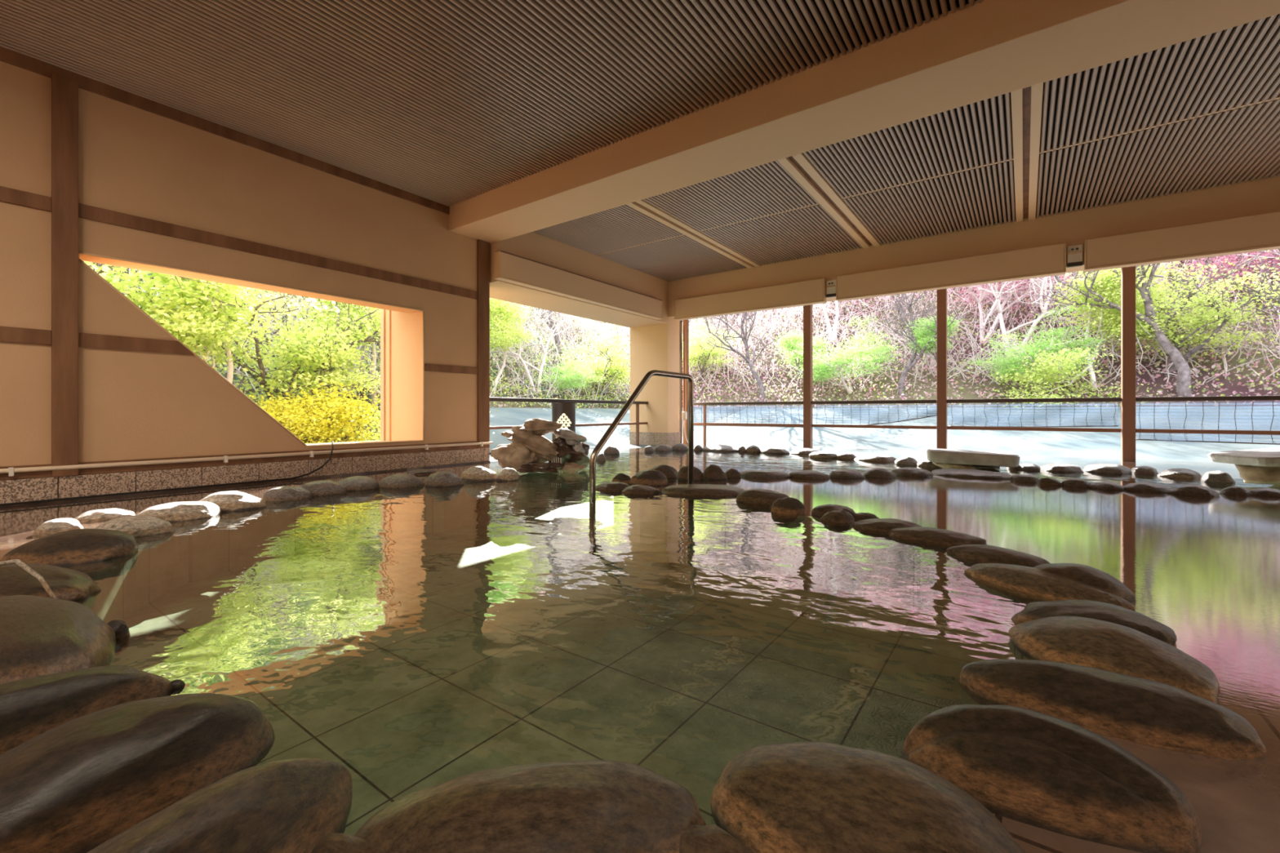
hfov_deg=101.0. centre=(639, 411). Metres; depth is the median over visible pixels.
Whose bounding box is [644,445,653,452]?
rim stone
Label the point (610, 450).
rim stone
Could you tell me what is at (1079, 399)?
railing
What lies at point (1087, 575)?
rock
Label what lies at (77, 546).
rim stone
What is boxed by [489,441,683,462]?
floor
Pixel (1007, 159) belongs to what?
trim
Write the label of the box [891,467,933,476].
rim stone
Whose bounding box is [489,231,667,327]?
beam
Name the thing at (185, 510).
rim stone
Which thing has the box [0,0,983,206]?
ceiling
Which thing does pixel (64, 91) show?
wooden post
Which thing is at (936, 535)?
rock
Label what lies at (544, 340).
trees
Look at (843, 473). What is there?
rim stone
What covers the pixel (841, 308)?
trees
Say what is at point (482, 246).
trim
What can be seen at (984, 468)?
support stone
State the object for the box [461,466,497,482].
rim stone
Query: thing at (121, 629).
rim stone
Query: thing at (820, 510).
rim stone
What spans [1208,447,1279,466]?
stone slab
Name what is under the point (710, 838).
rock
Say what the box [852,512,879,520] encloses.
rock
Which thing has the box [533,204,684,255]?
ceiling panel
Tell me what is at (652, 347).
wall pillar
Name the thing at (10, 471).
pipe
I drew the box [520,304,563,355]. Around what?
bare tree
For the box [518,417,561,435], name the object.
rock
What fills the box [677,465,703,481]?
rim stone
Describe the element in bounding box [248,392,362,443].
shrub
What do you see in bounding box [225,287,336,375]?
bare tree
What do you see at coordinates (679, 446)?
rim stone
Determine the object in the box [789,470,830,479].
rim stone
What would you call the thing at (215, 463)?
trim
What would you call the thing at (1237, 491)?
rim stone
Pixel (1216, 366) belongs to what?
trees
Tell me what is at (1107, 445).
apron
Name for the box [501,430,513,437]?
rock
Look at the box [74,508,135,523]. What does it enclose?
rim stone
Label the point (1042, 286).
bare tree
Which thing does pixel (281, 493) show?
rim stone
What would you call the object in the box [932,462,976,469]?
support stone
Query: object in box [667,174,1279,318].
beam
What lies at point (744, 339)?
bare tree
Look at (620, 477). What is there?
rim stone
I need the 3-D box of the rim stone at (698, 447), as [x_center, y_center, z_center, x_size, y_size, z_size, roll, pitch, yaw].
[0.832,0.537,7.545,0.136,0.127,0.077,0,0,-9]
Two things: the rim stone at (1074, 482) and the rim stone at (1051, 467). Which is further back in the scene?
the rim stone at (1051, 467)
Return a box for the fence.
[1135,401,1279,444]
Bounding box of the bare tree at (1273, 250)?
[1226,249,1279,269]
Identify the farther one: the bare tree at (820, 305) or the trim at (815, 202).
the bare tree at (820, 305)
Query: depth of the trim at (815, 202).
5.71 m
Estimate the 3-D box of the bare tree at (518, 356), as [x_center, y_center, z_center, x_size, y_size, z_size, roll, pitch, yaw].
[-2.556,-1.720,12.674,2.796,2.814,2.885,0,0,6]
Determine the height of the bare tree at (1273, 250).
3.554 m
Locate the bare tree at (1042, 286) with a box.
[950,271,1111,358]
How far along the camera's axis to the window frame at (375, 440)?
5.60 m
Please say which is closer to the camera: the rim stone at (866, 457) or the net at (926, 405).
the rim stone at (866, 457)
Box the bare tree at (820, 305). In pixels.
[781,298,890,342]
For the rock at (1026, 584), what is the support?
on the floor at (1206, 570)
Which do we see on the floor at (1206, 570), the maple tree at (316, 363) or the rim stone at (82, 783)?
the rim stone at (82, 783)
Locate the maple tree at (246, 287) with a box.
[204,287,296,348]
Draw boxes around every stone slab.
[926,448,1020,466]
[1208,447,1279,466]
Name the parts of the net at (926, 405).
hem cord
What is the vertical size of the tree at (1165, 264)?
4.427 m
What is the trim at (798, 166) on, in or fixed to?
attached to the ceiling panel at (809, 231)
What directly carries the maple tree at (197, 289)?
on the hill
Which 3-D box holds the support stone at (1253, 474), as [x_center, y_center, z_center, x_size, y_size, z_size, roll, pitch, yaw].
[4.756,0.451,3.922,0.502,0.227,0.373,0,0,7]
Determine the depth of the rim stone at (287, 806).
0.60 m
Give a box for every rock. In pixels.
[490,442,546,471]
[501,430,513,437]
[507,425,559,461]
[516,462,564,473]
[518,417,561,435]
[548,437,589,468]
[551,427,586,446]
[557,462,586,473]
[572,443,585,453]
[679,824,749,852]
[710,741,1026,852]
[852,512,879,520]
[852,518,921,537]
[887,526,986,553]
[902,704,1201,852]
[946,544,1049,568]
[960,658,1266,759]
[964,563,1134,610]
[1008,616,1220,703]
[1010,600,1177,647]
[1034,563,1135,601]
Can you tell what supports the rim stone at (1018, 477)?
on the floor at (1206, 570)
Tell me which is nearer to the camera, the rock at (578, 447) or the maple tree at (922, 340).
the rock at (578, 447)
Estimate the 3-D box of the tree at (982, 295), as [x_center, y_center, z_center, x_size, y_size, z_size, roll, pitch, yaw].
[8.559,-3.044,12.258,4.104,3.080,4.308,0,0,-27]
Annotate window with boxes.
[78,251,424,446]
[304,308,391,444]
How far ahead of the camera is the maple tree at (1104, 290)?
9.64 m
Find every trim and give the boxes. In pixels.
[0,46,449,214]
[0,186,51,211]
[0,325,51,345]
[0,440,478,479]
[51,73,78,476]
[78,203,477,299]
[78,332,194,355]
[391,310,409,440]
[425,363,477,374]
[476,239,489,448]
[596,234,683,255]
[626,199,760,268]
[699,202,817,231]
[777,152,880,248]
[840,156,1013,199]
[1010,82,1043,222]
[1039,94,1279,153]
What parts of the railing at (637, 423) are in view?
rail, rail, rail post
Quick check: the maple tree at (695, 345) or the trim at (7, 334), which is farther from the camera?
the maple tree at (695, 345)
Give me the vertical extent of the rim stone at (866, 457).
0.130 m
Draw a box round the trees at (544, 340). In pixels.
[93,262,715,408]
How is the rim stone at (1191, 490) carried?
on the floor at (1206, 570)
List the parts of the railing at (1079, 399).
rail, rail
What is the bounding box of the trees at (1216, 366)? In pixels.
[512,249,1279,408]
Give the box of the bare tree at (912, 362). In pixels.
[872,290,980,398]
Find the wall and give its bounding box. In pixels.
[0,60,476,498]
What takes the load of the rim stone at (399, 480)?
on the floor at (1206, 570)
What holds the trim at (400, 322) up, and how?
attached to the wall
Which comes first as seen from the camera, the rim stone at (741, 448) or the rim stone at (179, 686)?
the rim stone at (179, 686)
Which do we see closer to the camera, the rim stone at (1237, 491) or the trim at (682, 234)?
the rim stone at (1237, 491)
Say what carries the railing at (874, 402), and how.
attached to the steel post at (807, 309)
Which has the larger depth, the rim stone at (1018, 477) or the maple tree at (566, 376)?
the maple tree at (566, 376)
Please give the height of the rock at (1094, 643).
0.139 m
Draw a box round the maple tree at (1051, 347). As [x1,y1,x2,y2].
[951,305,1120,391]
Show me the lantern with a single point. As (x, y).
(563, 413)
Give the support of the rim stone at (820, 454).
on the floor at (1206, 570)
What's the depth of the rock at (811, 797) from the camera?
0.61 m
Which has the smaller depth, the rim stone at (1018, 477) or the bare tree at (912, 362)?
the rim stone at (1018, 477)
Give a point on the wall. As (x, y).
(134, 161)
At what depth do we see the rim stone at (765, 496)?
3.19 m
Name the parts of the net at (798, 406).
hem cord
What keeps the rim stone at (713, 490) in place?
on the floor at (1206, 570)
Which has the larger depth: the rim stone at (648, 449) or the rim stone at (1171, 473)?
the rim stone at (648, 449)
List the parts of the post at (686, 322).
frame post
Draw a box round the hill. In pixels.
[97,249,1279,454]
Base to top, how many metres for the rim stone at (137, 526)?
0.138 m
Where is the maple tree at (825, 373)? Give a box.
[780,315,901,394]
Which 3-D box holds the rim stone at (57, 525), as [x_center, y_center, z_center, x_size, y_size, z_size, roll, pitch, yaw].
[-2.662,0.545,2.417,0.106,0.111,0.163,0,0,42]
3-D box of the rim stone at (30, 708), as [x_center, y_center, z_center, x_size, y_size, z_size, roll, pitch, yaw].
[-1.077,0.516,0.749,0.146,0.167,0.680,0,0,23]
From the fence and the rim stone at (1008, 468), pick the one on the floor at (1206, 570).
the rim stone at (1008, 468)
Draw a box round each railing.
[489,397,648,445]
[693,401,803,444]
[811,400,937,429]
[946,397,1121,432]
[1135,395,1279,435]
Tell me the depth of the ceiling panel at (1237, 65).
3.44 m
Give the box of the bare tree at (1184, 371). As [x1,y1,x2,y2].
[1026,250,1266,396]
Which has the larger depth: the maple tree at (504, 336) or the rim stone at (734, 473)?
the maple tree at (504, 336)
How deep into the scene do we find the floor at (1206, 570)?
2.18 m
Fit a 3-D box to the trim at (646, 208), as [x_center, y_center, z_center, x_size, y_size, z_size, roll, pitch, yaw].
[0.670,-2.124,6.308,0.180,0.042,3.450,0,0,36]
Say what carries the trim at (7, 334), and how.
attached to the wall
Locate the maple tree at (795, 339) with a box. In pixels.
[768,329,835,389]
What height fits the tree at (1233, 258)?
3.705 m
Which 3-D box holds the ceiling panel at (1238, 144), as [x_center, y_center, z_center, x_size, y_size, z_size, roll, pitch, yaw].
[5.683,-2.144,3.688,4.650,0.062,1.788,0,0,36]
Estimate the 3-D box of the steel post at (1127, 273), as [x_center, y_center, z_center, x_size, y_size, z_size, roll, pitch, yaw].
[5.471,-0.665,5.913,0.110,2.470,0.110,0,0,36]
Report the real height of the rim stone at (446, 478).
0.156 m
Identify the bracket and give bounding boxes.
[826,280,835,297]
[1066,244,1082,267]
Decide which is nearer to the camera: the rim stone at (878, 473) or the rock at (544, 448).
the rim stone at (878, 473)
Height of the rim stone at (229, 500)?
0.155 m
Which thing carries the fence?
hanging from the railing at (1215, 397)
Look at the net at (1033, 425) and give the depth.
6.45 m
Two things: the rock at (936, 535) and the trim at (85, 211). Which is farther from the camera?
the trim at (85, 211)
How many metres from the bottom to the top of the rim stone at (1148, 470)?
0.116 m
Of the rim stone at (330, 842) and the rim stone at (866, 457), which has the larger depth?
the rim stone at (866, 457)
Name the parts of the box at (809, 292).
rail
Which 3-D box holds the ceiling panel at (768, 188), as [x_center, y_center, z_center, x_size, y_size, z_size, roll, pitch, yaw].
[0.780,-2.144,5.108,1.410,0.062,1.638,0,0,36]
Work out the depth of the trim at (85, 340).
3.50 m
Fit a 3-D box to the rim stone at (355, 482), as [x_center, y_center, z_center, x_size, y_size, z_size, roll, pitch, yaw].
[-2.026,0.529,3.750,0.312,0.140,0.187,0,0,-28]
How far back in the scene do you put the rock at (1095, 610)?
1.30 m
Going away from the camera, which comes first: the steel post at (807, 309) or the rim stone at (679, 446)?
the rim stone at (679, 446)
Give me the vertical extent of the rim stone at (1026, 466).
0.114 m
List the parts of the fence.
hem cord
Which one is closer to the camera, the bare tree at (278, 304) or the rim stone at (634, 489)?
the rim stone at (634, 489)
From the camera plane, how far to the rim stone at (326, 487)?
3.49 m
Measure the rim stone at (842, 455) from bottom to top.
0.125 m
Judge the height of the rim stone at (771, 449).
0.141 m
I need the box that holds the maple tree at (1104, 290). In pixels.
[982,263,1193,410]
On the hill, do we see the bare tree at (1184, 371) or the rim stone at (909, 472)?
the bare tree at (1184, 371)
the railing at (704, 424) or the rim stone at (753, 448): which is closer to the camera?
the rim stone at (753, 448)
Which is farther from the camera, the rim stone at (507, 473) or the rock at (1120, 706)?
the rim stone at (507, 473)
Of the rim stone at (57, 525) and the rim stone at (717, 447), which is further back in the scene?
the rim stone at (717, 447)
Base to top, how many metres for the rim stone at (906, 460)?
0.136 m
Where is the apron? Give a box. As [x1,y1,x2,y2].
[378,405,1279,462]
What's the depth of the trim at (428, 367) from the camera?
5.45 m
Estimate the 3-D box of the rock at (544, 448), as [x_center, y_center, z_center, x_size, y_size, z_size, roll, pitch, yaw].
[-0.976,0.285,4.850,0.475,0.325,0.380,0,0,-5]
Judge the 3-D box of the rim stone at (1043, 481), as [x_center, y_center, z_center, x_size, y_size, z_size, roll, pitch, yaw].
[3.115,0.549,4.012,0.148,0.101,0.094,0,0,36]
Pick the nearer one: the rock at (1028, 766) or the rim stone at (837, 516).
the rock at (1028, 766)
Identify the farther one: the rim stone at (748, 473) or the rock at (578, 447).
the rock at (578, 447)
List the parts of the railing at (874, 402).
rail, rail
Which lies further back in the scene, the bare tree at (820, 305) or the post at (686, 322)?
the bare tree at (820, 305)
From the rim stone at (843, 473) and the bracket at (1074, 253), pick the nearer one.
the rim stone at (843, 473)
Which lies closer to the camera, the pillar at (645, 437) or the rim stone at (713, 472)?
the rim stone at (713, 472)
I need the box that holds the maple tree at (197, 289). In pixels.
[102,266,346,431]
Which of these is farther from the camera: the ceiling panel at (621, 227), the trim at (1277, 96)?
the ceiling panel at (621, 227)
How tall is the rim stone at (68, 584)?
0.143 m
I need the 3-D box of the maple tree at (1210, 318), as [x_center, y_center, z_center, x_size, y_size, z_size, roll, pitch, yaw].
[9.817,-1.943,9.380,3.021,2.839,3.509,0,0,-22]
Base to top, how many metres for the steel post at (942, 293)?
2.470 m
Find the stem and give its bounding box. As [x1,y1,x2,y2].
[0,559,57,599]
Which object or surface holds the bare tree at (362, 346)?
on the hill
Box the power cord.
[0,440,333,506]
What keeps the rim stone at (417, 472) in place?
on the floor at (1206, 570)
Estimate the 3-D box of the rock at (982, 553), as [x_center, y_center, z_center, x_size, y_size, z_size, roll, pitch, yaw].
[1.328,0.552,1.965,0.144,0.097,0.331,0,0,-44]
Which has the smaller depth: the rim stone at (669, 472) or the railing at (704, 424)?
the rim stone at (669, 472)
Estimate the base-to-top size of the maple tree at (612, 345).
2.523 m
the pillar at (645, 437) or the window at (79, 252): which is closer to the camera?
the window at (79, 252)
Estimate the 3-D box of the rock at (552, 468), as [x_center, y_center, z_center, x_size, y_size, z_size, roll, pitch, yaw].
[-0.926,0.499,4.721,0.497,0.098,0.209,0,0,2]
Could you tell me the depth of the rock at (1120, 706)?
0.91 m
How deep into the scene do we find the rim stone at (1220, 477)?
4.11 m
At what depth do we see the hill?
12.06 m
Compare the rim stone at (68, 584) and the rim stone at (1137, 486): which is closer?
the rim stone at (68, 584)
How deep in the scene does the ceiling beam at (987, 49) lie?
3.19 m
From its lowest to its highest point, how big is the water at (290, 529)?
0.001 m
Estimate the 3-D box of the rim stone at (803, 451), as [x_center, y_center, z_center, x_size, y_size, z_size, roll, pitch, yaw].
[2.164,0.536,6.862,0.452,0.130,0.271,0,0,36]
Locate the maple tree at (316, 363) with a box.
[117,275,380,408]
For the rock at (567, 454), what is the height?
0.391 m
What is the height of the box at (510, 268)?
0.300 m
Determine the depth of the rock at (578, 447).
4.88 m
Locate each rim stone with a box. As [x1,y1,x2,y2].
[0,528,137,567]
[0,563,101,604]
[0,595,115,684]
[0,665,173,755]
[0,693,275,852]
[32,517,83,536]
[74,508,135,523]
[86,757,352,852]
[94,515,175,537]
[107,619,130,656]
[137,501,222,522]
[171,679,185,695]
[199,490,266,512]
[262,486,311,502]
[299,480,346,496]
[311,833,367,852]
[337,475,379,491]
[354,760,706,852]
[380,473,424,488]
[407,469,436,475]
[424,471,464,487]
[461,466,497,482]
[495,467,519,480]
[595,453,605,460]
[595,481,629,490]
[604,446,619,454]
[611,472,631,484]
[621,484,660,494]
[629,469,667,486]
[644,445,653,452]
[651,464,677,482]
[653,444,672,451]
[661,484,745,496]
[671,443,688,450]
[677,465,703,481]
[693,444,702,450]
[701,444,740,452]
[702,464,727,479]
[724,468,741,478]
[736,488,789,505]
[737,445,746,452]
[739,470,791,478]
[746,444,759,452]
[759,445,789,453]
[770,497,805,515]
[789,448,818,455]
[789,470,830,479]
[808,450,836,458]
[811,504,856,516]
[819,510,855,523]
[829,469,865,479]
[835,452,856,459]
[853,453,897,462]
[863,467,896,478]
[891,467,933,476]
[894,456,917,465]
[915,459,938,466]
[931,468,1011,479]
[1006,466,1017,469]
[1009,474,1039,482]
[1017,462,1040,470]
[1037,477,1062,485]
[1040,463,1083,472]
[1061,478,1091,488]
[1082,463,1132,474]
[1088,482,1124,490]
[1122,482,1171,493]
[1130,466,1158,475]
[1157,468,1201,478]
[1167,484,1219,497]
[1200,471,1235,483]
[1219,486,1252,495]
[1249,488,1279,497]
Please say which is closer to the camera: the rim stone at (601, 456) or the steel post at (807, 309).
the rim stone at (601, 456)
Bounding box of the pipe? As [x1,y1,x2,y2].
[0,441,493,476]
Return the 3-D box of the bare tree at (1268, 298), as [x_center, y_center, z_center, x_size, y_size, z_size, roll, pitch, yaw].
[10.230,-1.924,7.639,2.443,3.483,2.798,0,0,32]
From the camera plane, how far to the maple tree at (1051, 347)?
9.98 m
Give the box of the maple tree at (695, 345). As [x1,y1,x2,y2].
[682,316,741,379]
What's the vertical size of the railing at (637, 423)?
0.732 m
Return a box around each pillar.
[629,431,679,445]
[630,317,679,432]
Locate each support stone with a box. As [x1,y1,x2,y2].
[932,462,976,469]
[971,465,999,471]
[1235,464,1279,485]
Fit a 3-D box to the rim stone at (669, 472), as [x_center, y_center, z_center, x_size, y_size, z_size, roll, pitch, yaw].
[0.200,0.522,4.442,0.262,0.157,0.168,0,0,3]
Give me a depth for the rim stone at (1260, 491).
3.48 m
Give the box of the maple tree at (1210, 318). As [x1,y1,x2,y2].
[1078,249,1279,377]
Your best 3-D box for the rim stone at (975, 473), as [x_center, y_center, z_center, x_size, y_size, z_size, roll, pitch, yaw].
[2.876,0.554,4.578,0.618,0.093,0.364,0,0,36]
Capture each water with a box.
[60,450,1279,604]
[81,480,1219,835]
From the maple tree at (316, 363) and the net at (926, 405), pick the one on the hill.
the maple tree at (316, 363)
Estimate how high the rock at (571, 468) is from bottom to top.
0.107 m
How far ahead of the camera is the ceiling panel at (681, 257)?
7.34 m
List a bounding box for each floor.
[0,442,1279,852]
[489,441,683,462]
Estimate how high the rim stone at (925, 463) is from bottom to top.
0.123 m
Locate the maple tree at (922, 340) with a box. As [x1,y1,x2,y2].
[898,311,965,365]
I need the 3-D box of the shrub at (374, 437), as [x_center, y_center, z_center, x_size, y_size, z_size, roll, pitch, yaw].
[-3.008,0.367,6.791,2.387,1.323,2.296,0,0,17]
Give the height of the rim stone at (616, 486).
0.097 m
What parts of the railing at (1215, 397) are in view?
rail, rail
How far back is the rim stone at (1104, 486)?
3.76 m
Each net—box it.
[693,404,803,427]
[813,404,937,425]
[948,402,1118,427]
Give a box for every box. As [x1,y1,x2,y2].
[493,250,662,319]
[674,278,826,320]
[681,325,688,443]
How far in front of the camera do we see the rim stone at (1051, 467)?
4.85 m
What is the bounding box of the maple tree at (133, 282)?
[82,260,266,371]
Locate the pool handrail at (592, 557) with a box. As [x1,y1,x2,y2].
[585,369,693,561]
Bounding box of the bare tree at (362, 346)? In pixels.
[342,302,365,365]
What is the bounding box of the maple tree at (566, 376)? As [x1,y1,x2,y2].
[529,347,606,397]
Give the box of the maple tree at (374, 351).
[277,296,380,415]
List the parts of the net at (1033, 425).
hem cord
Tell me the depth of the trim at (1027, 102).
4.18 m
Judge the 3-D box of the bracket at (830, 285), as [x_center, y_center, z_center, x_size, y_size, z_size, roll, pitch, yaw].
[2.551,-1.640,7.029,0.124,0.220,0.070,0,0,36]
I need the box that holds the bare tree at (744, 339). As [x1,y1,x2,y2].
[694,311,789,401]
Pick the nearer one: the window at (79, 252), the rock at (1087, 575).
the rock at (1087, 575)
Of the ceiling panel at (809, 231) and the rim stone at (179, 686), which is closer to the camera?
the rim stone at (179, 686)
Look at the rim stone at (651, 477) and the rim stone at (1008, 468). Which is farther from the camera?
the rim stone at (1008, 468)
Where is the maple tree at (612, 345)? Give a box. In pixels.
[555,321,630,399]
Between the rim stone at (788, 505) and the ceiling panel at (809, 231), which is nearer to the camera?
the rim stone at (788, 505)
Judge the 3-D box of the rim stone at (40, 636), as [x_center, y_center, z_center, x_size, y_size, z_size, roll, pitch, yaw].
[-1.426,0.516,1.175,0.602,0.169,0.337,0,0,26]
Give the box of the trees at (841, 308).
[112,250,1279,408]
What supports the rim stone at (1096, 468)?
on the floor at (1206, 570)
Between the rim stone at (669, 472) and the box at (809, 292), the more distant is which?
the box at (809, 292)
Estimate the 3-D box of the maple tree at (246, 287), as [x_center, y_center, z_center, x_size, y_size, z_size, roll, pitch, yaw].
[-6.252,-2.124,8.288,2.422,2.966,3.329,0,0,15]
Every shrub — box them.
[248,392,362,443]
[253,378,380,443]
[343,402,497,440]
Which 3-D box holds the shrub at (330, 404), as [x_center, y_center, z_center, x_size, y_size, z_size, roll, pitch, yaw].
[-3.777,0.257,6.418,1.889,1.329,2.454,0,0,1]
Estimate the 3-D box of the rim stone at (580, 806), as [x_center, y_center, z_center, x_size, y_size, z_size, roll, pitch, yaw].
[-0.133,0.523,0.646,0.458,0.157,0.188,0,0,-8]
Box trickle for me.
[551,455,562,472]
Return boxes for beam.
[448,0,1279,244]
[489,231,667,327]
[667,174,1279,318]
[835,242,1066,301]
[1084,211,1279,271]
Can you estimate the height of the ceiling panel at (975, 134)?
0.062 m
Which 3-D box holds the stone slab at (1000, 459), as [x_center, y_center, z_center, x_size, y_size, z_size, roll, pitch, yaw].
[3.163,0.436,5.055,0.739,0.114,0.465,2,1,28]
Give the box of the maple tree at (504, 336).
[489,297,543,395]
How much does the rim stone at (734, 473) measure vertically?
0.119 m
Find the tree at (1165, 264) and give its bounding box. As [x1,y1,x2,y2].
[1147,262,1168,282]
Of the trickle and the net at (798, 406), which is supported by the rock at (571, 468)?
the trickle
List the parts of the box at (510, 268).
rail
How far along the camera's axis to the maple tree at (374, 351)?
8.37 m
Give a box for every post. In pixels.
[679,319,688,443]
[803,304,812,448]
[937,288,946,448]
[1120,266,1135,462]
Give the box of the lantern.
[551,402,576,439]
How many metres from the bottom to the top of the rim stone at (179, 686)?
0.068 m
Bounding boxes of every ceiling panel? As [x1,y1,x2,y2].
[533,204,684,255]
[597,235,746,281]
[643,160,819,231]
[701,204,862,265]
[803,92,1013,198]
[843,160,1016,244]
[1035,98,1279,217]
[1039,13,1279,152]
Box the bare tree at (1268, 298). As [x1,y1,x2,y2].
[1207,248,1279,330]
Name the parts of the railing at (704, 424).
rail post, rail, rail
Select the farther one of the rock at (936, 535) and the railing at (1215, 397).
the railing at (1215, 397)
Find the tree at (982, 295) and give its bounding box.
[934,272,1103,343]
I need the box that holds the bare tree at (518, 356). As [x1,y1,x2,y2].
[489,300,591,392]
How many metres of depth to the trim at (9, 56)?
3.79 m
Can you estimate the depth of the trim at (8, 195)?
3.13 m
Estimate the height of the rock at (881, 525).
0.098 m
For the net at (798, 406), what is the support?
hanging from the railing at (704, 424)
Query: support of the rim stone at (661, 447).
on the floor at (1206, 570)
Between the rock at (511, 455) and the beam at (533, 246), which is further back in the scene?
the beam at (533, 246)
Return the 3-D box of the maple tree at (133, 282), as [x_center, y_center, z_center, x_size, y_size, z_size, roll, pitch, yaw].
[-6.042,-1.212,4.865,4.484,3.627,3.860,0,0,-6]
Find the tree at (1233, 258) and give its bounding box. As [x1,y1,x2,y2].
[1161,248,1279,301]

